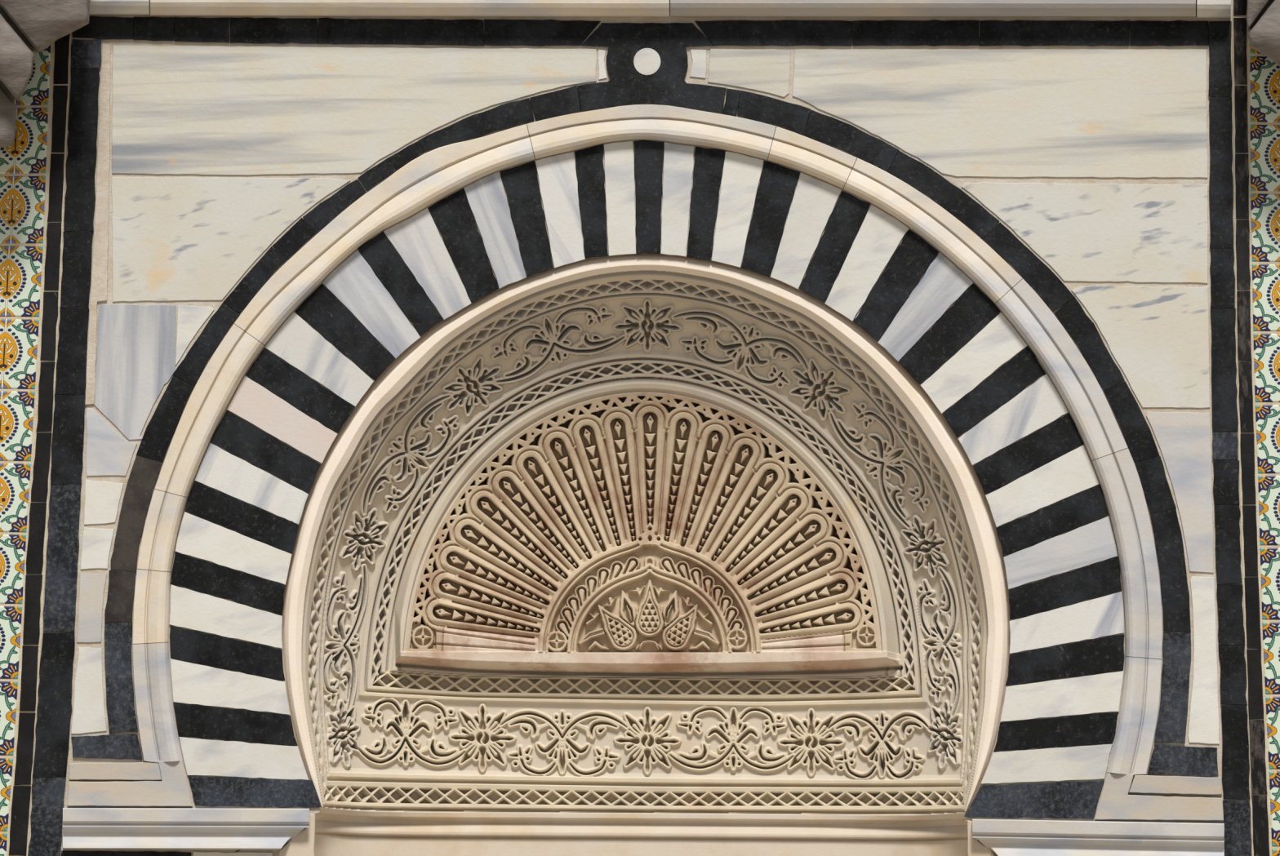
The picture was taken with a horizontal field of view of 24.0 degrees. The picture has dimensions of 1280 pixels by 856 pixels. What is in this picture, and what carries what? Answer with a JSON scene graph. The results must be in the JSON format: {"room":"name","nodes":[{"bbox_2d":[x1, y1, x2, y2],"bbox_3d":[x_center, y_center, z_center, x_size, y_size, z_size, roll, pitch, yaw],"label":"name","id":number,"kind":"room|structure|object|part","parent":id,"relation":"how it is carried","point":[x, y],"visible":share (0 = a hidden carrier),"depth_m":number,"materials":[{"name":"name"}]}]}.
{"room":"mosque","nodes":[
{"label":"mosque","id":0,"kind":"room"},
{"bbox_2d":[28,0,1252,855],"bbox_3d":[0.021,0.406,5.736,4.400,4.700,0.420,0,-11,2],"label":"joint","id":1,"kind":"structure","parent":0,"point":[958,181],"depth_m":5.66,"materials":[{"name":"grey stone"}]},
{"bbox_2d":[0,32,71,855],"bbox_3d":[-1.262,-0.006,5.641,0.321,1.847,0.003,0,-11,2],"label":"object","id":2,"kind":"structure","parent":1,"relation":"attached to","point":[24,166],"depth_m":5.66,"materials":[{"name":"tile"}]},
{"bbox_2d":[8,33,70,855],"bbox_3d":[-1.123,0.059,5.624,0.041,1.711,0.003,0,-11,2],"label":"tile border","id":3,"kind":"structure","parent":1,"relation":"attached to","point":[34,558],"depth_m":5.62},
{"bbox_2d":[0,0,90,147],"bbox_3d":[-1.213,-0.731,5.674,0.365,0.497,0.200,0,-11,2],"label":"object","id":4,"kind":"object","parent":1,"relation":"attached to","point":[26,26],"visible":1,"depth_m":5.60,"materials":[{"name":"stone"}]},
{"bbox_2d":[61,851,272,855],"bbox_3d":[-0.863,0.816,5.473,0.394,0.091,0.004,0,-11,2],"label":"string course","id":5,"kind":"object","parent":1,"relation":"attached to","point":[63,853],"visible":1,"depth_m":5.48,"materials":[{"name":"black stone"}]},
{"bbox_2d":[62,808,309,850],"bbox_3d":[-0.830,0.730,5.475,0.460,0.081,0.042,0,-11,2],"label":"trim","id":6,"kind":"structure","parent":1,"relation":"attached to","point":[83,828],"depth_m":5.46,"materials":[{"name":"grey stone"}]},
{"bbox_2d":[71,43,607,734],"bbox_3d":[-0.557,-0.084,5.631,0.972,1.325,0.004,0,-11,2],"label":"panelling","id":7,"kind":"object","parent":1,"relation":"attached to","point":[176,109],"visible":1,"depth_m":5.72,"materials":[{"name":"white stone"}]},
{"bbox_2d":[279,807,994,855],"bbox_3d":[0.005,0.799,5.543,1.326,0.191,0.205,0,-11,2],"label":"door lintel","id":8,"kind":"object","parent":1,"relation":"attached to","point":[337,832],"depth_m":5.64,"materials":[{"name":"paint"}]},
{"bbox_3d":[0.006,0.734,5.561,1.224,0.057,0.194,0,-11,2],"label":"curved moulding","id":9,"kind":"part","parent":8,"relation":"part of","materials":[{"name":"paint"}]},
{"bbox_2d":[27,16,1251,855],"bbox_3d":[0.004,0.039,5.589,2.224,1.675,0.004,0,-11,2],"label":"border","id":10,"kind":"object","parent":1,"relation":"attached to","point":[54,711],"visible":0.99,"depth_m":5.67,"materials":[{"name":"black stone"}]},
{"bbox_3d":[-1.086,0.747,5.494,0.064,0.216,0.004,0,-11,2],"label":"frame stone","id":11,"kind":"part","parent":10,"relation":"part of","materials":[{"name":"black stone"}]},
{"bbox_3d":[-1.080,0.510,5.538,0.068,0.270,0.004,0,-11,2],"label":"frame stone","id":12,"kind":"part","parent":10,"relation":"part of","materials":[{"name":"black stone"}]},
{"bbox_3d":[-1.075,0.241,5.588,0.062,0.279,0.004,0,-11,2],"label":"frame stone","id":13,"kind":"part","parent":10,"relation":"part of","materials":[{"name":"black stone"}]},
{"bbox_3d":[-1.072,0.021,5.629,0.062,0.173,0.004,0,-11,2],"label":"frame stone","id":14,"kind":"part","parent":10,"relation":"part of","materials":[{"name":"black stone"}]},
{"bbox_3d":[-1.069,-0.145,5.660,0.060,0.170,0.004,0,-11,2],"label":"frame stone","id":15,"kind":"part","parent":10,"relation":"part of","materials":[{"name":"black stone"}]},
{"bbox_3d":[-1.067,-0.300,5.688,0.058,0.150,0.004,0,-11,2],"label":"frame stone","id":16,"kind":"part","parent":10,"relation":"part of","materials":[{"name":"black stone"}]},
{"bbox_3d":[-1.065,-0.471,5.720,0.061,0.202,0.004,0,-11,2],"label":"frame stone","id":17,"kind":"part","parent":10,"relation":"part of","materials":[{"name":"black stone"}]},
{"bbox_3d":[-1.064,-0.629,5.750,0.058,0.126,0.004,0,-11,2],"label":"frame stone","id":18,"kind":"part","parent":10,"relation":"part of","materials":[{"name":"black stone"}]},
{"bbox_3d":[-1.063,-0.719,5.766,0.061,0.061,0.004,0,-11,2],"label":"frame stone","id":19,"kind":"part","parent":10,"relation":"part of","materials":[{"name":"black stone"}]},
{"bbox_3d":[-1.032,-0.770,5.775,0.121,0.048,0.004,0,-11,2],"label":"frame stone","id":20,"kind":"part","parent":10,"relation":"part of","materials":[{"name":"black stone"}]},
{"bbox_3d":[-0.934,-0.767,5.771,0.079,0.050,0.004,0,-11,2],"label":"frame stone","id":21,"kind":"part","parent":10,"relation":"part of","materials":[{"name":"black stone"}]},
{"bbox_3d":[-0.842,-0.765,5.767,0.110,0.053,0.004,0,-11,2],"label":"frame stone","id":22,"kind":"part","parent":10,"relation":"part of","materials":[{"name":"black stone"}]},
{"bbox_3d":[-0.703,-0.763,5.762,0.172,0.054,0.004,0,-11,2],"label":"frame stone","id":23,"kind":"part","parent":10,"relation":"part of","materials":[{"name":"black stone"}]},
{"bbox_3d":[-0.458,-0.759,5.753,0.320,0.056,0.004,0,-11,2],"label":"frame stone","id":24,"kind":"part","parent":10,"relation":"part of","materials":[{"name":"black stone"}]},
{"bbox_3d":[-0.187,-0.756,5.743,0.224,0.055,0.004,0,-11,2],"label":"frame stone","id":25,"kind":"part","parent":10,"relation":"part of","materials":[{"name":"black stone"}]},
{"bbox_3d":[0.254,-0.754,5.728,0.300,0.053,0.004,0,-11,2],"label":"frame stone","id":26,"kind":"part","parent":10,"relation":"part of","materials":[{"name":"black stone"}]},
{"bbox_3d":[0.525,-0.752,5.718,0.242,0.053,0.004,0,-11,2],"label":"frame stone","id":27,"kind":"part","parent":10,"relation":"part of","materials":[{"name":"black stone"}]},
{"bbox_3d":[0.788,-0.751,5.709,0.285,0.053,0.004,0,-11,2],"label":"frame stone","id":28,"kind":"part","parent":10,"relation":"part of","materials":[{"name":"black stone"}]},
{"bbox_3d":[1.004,-0.750,5.702,0.150,0.052,0.004,0,-11,2],"label":"frame stone","id":29,"kind":"part","parent":10,"relation":"part of","materials":[{"name":"black stone"}]},
{"bbox_3d":[1.098,-0.699,5.689,0.047,0.152,0.004,0,-11,2],"label":"frame stone","id":30,"kind":"part","parent":10,"relation":"part of","materials":[{"name":"black stone"}]},
{"bbox_3d":[1.092,-0.481,5.649,0.048,0.296,0.004,0,-11,2],"label":"frame stone","id":31,"kind":"part","parent":10,"relation":"part of","materials":[{"name":"black stone"}]},
{"bbox_3d":[1.088,-0.280,5.611,0.047,0.117,0.004,0,-11,2],"label":"frame stone","id":32,"kind":"part","parent":10,"relation":"part of","materials":[{"name":"black stone"}]},
{"bbox_3d":[1.085,-0.108,5.579,0.048,0.236,0.004,0,-11,2],"label":"frame stone","id":33,"kind":"part","parent":10,"relation":"part of","materials":[{"name":"black stone"}]},
{"bbox_3d":[1.082,0.033,5.553,0.048,0.053,0.004,0,-11,2],"label":"frame stone","id":34,"kind":"part","parent":10,"relation":"part of","materials":[{"name":"black stone"}]},
{"bbox_3d":[1.081,0.100,5.541,0.050,0.086,0.004,0,-11,2],"label":"frame stone","id":35,"kind":"part","parent":10,"relation":"part of","materials":[{"name":"black stone"}]},
{"bbox_3d":[1.081,0.214,5.519,0.048,0.149,0.004,0,-11,2],"label":"frame stone","id":36,"kind":"part","parent":10,"relation":"part of","materials":[{"name":"black stone"}]},
{"bbox_3d":[1.081,0.341,5.496,0.050,0.114,0.004,0,-11,2],"label":"frame stone","id":37,"kind":"part","parent":10,"relation":"part of","materials":[{"name":"black stone"}]},
{"bbox_3d":[1.081,0.450,5.475,0.050,0.110,0.004,0,-11,2],"label":"frame stone","id":38,"kind":"part","parent":10,"relation":"part of","materials":[{"name":"black stone"}]},
{"bbox_3d":[1.080,0.588,5.450,0.050,0.172,0.004,0,-11,2],"label":"frame stone","id":39,"kind":"part","parent":10,"relation":"part of","materials":[{"name":"black stone"}]},
{"bbox_3d":[1.079,0.757,5.418,0.052,0.171,0.004,0,-11,2],"label":"frame stone","id":40,"kind":"part","parent":10,"relation":"part of","materials":[{"name":"black stone"}]},
{"bbox_2d":[71,22,1218,777],"bbox_3d":[0.011,-0.076,5.609,2.097,1.422,0.007,0,-11,2],"label":"band","id":41,"kind":"object","parent":1,"relation":"attached to","point":[647,63],"visible":1,"depth_m":5.64,"materials":[{"name":"stone"}]},
{"bbox_2d":[66,104,1223,821],"bbox_3d":[0.012,0.041,5.582,2.106,1.343,0.028,0,-11,2],"label":"trim","id":42,"kind":"structure","parent":1,"relation":"attached to","point":[438,172],"depth_m":5.60,"materials":[{"name":"grey stone"}]},
{"bbox_2d":[281,254,1010,814],"bbox_3d":[0.014,0.201,5.663,1.349,1.052,0.200,0,-11,2],"label":"carved arch surround","id":43,"kind":"object","parent":1,"relation":"attached to","point":[923,740],"visible":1,"depth_m":5.67,"materials":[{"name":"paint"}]},
{"bbox_2d":[386,377,902,679],"bbox_3d":[0.013,0.190,5.728,0.980,0.576,0.080,0,-11,2],"label":"lunette","id":44,"kind":"object","parent":43,"relation":"attached to","point":[628,527],"visible":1,"depth_m":5.72,"materials":[{"name":"stone"}]},
{"bbox_3d":[-0.407,0.398,5.691,0.071,0.057,0.035,2,-11,-8],"label":"corner panel","id":45,"kind":"part","parent":44,"relation":"part of","materials":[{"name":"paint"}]},
{"bbox_3d":[-0.284,0.401,5.684,0.188,0.050,0.019,0,-11,2],"label":"panel","id":46,"kind":"part","parent":44,"relation":"part of","materials":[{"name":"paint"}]},
{"bbox_3d":[0.306,0.404,5.662,0.156,0.039,0.018,0,-11,2],"label":"panel","id":47,"kind":"part","parent":44,"relation":"part of","materials":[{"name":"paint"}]},
{"bbox_3d":[0.417,0.400,5.653,0.070,0.044,0.017,-1,-11,11],"label":"corner panel","id":48,"kind":"part","parent":44,"relation":"part of","materials":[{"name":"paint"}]},
{"bbox_2d":[168,140,1124,819],"bbox_3d":[0.011,0.077,5.581,1.760,1.270,0.004,0,-11,2],"label":"arch","id":49,"kind":"object","parent":1,"relation":"attached to","point":[418,242],"visible":1,"depth_m":5.60,"materials":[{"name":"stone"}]},
{"bbox_2d":[89,0,1231,17],"bbox_3d":[0.006,-0.849,5.741,2.245,0.137,0.070,0,-11,2],"label":"crown molding","id":50,"kind":"structure","parent":1,"relation":"attached to","point":[571,8],"depth_m":5.70,"materials":[{"name":"beige stone"}]},
{"bbox_2d":[689,48,1219,744],"bbox_3d":[0.575,-0.076,5.592,0.979,1.315,0.002,0,-11,2],"label":"panelling","id":51,"kind":"object","parent":1,"relation":"attached to","point":[986,113],"visible":1,"depth_m":5.66,"materials":[{"name":"white stone"}]},
{"bbox_2d":[972,819,1224,855],"bbox_3d":[0.827,0.746,5.415,0.457,0.077,0.042,0,-11,2],"label":"trim","id":52,"kind":"structure","parent":1,"relation":"attached to","point":[1003,837],"depth_m":5.40,"materials":[{"name":"grey stone"}]},
{"bbox_2d":[1233,0,1269,855],"bbox_3d":[1.128,0.015,5.555,0.039,1.775,0.003,0,-11,2],"label":"tile border","id":53,"kind":"structure","parent":1,"relation":"attached to","point":[1255,705],"depth_m":5.55,"materials":[{"name":"black stone"}]},
{"bbox_2d":[1231,0,1279,855],"bbox_3d":[1.237,-0.005,5.556,0.261,1.820,0.003,0,-11,2],"label":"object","id":54,"kind":"structure","parent":1,"relation":"attached to","point":[1263,85],"depth_m":5.58,"materials":[{"name":"tile"}]},
{"bbox_2d":[1245,0,1279,66],"bbox_3d":[1.240,-0.778,5.609,0.234,0.440,0.180,0,-11,2],"label":"column capital","id":55,"kind":"object","parent":1,"relation":"attached to","point":[1263,16],"visible":1,"depth_m":5.51,"materials":[{"name":"stone"}]}
]}

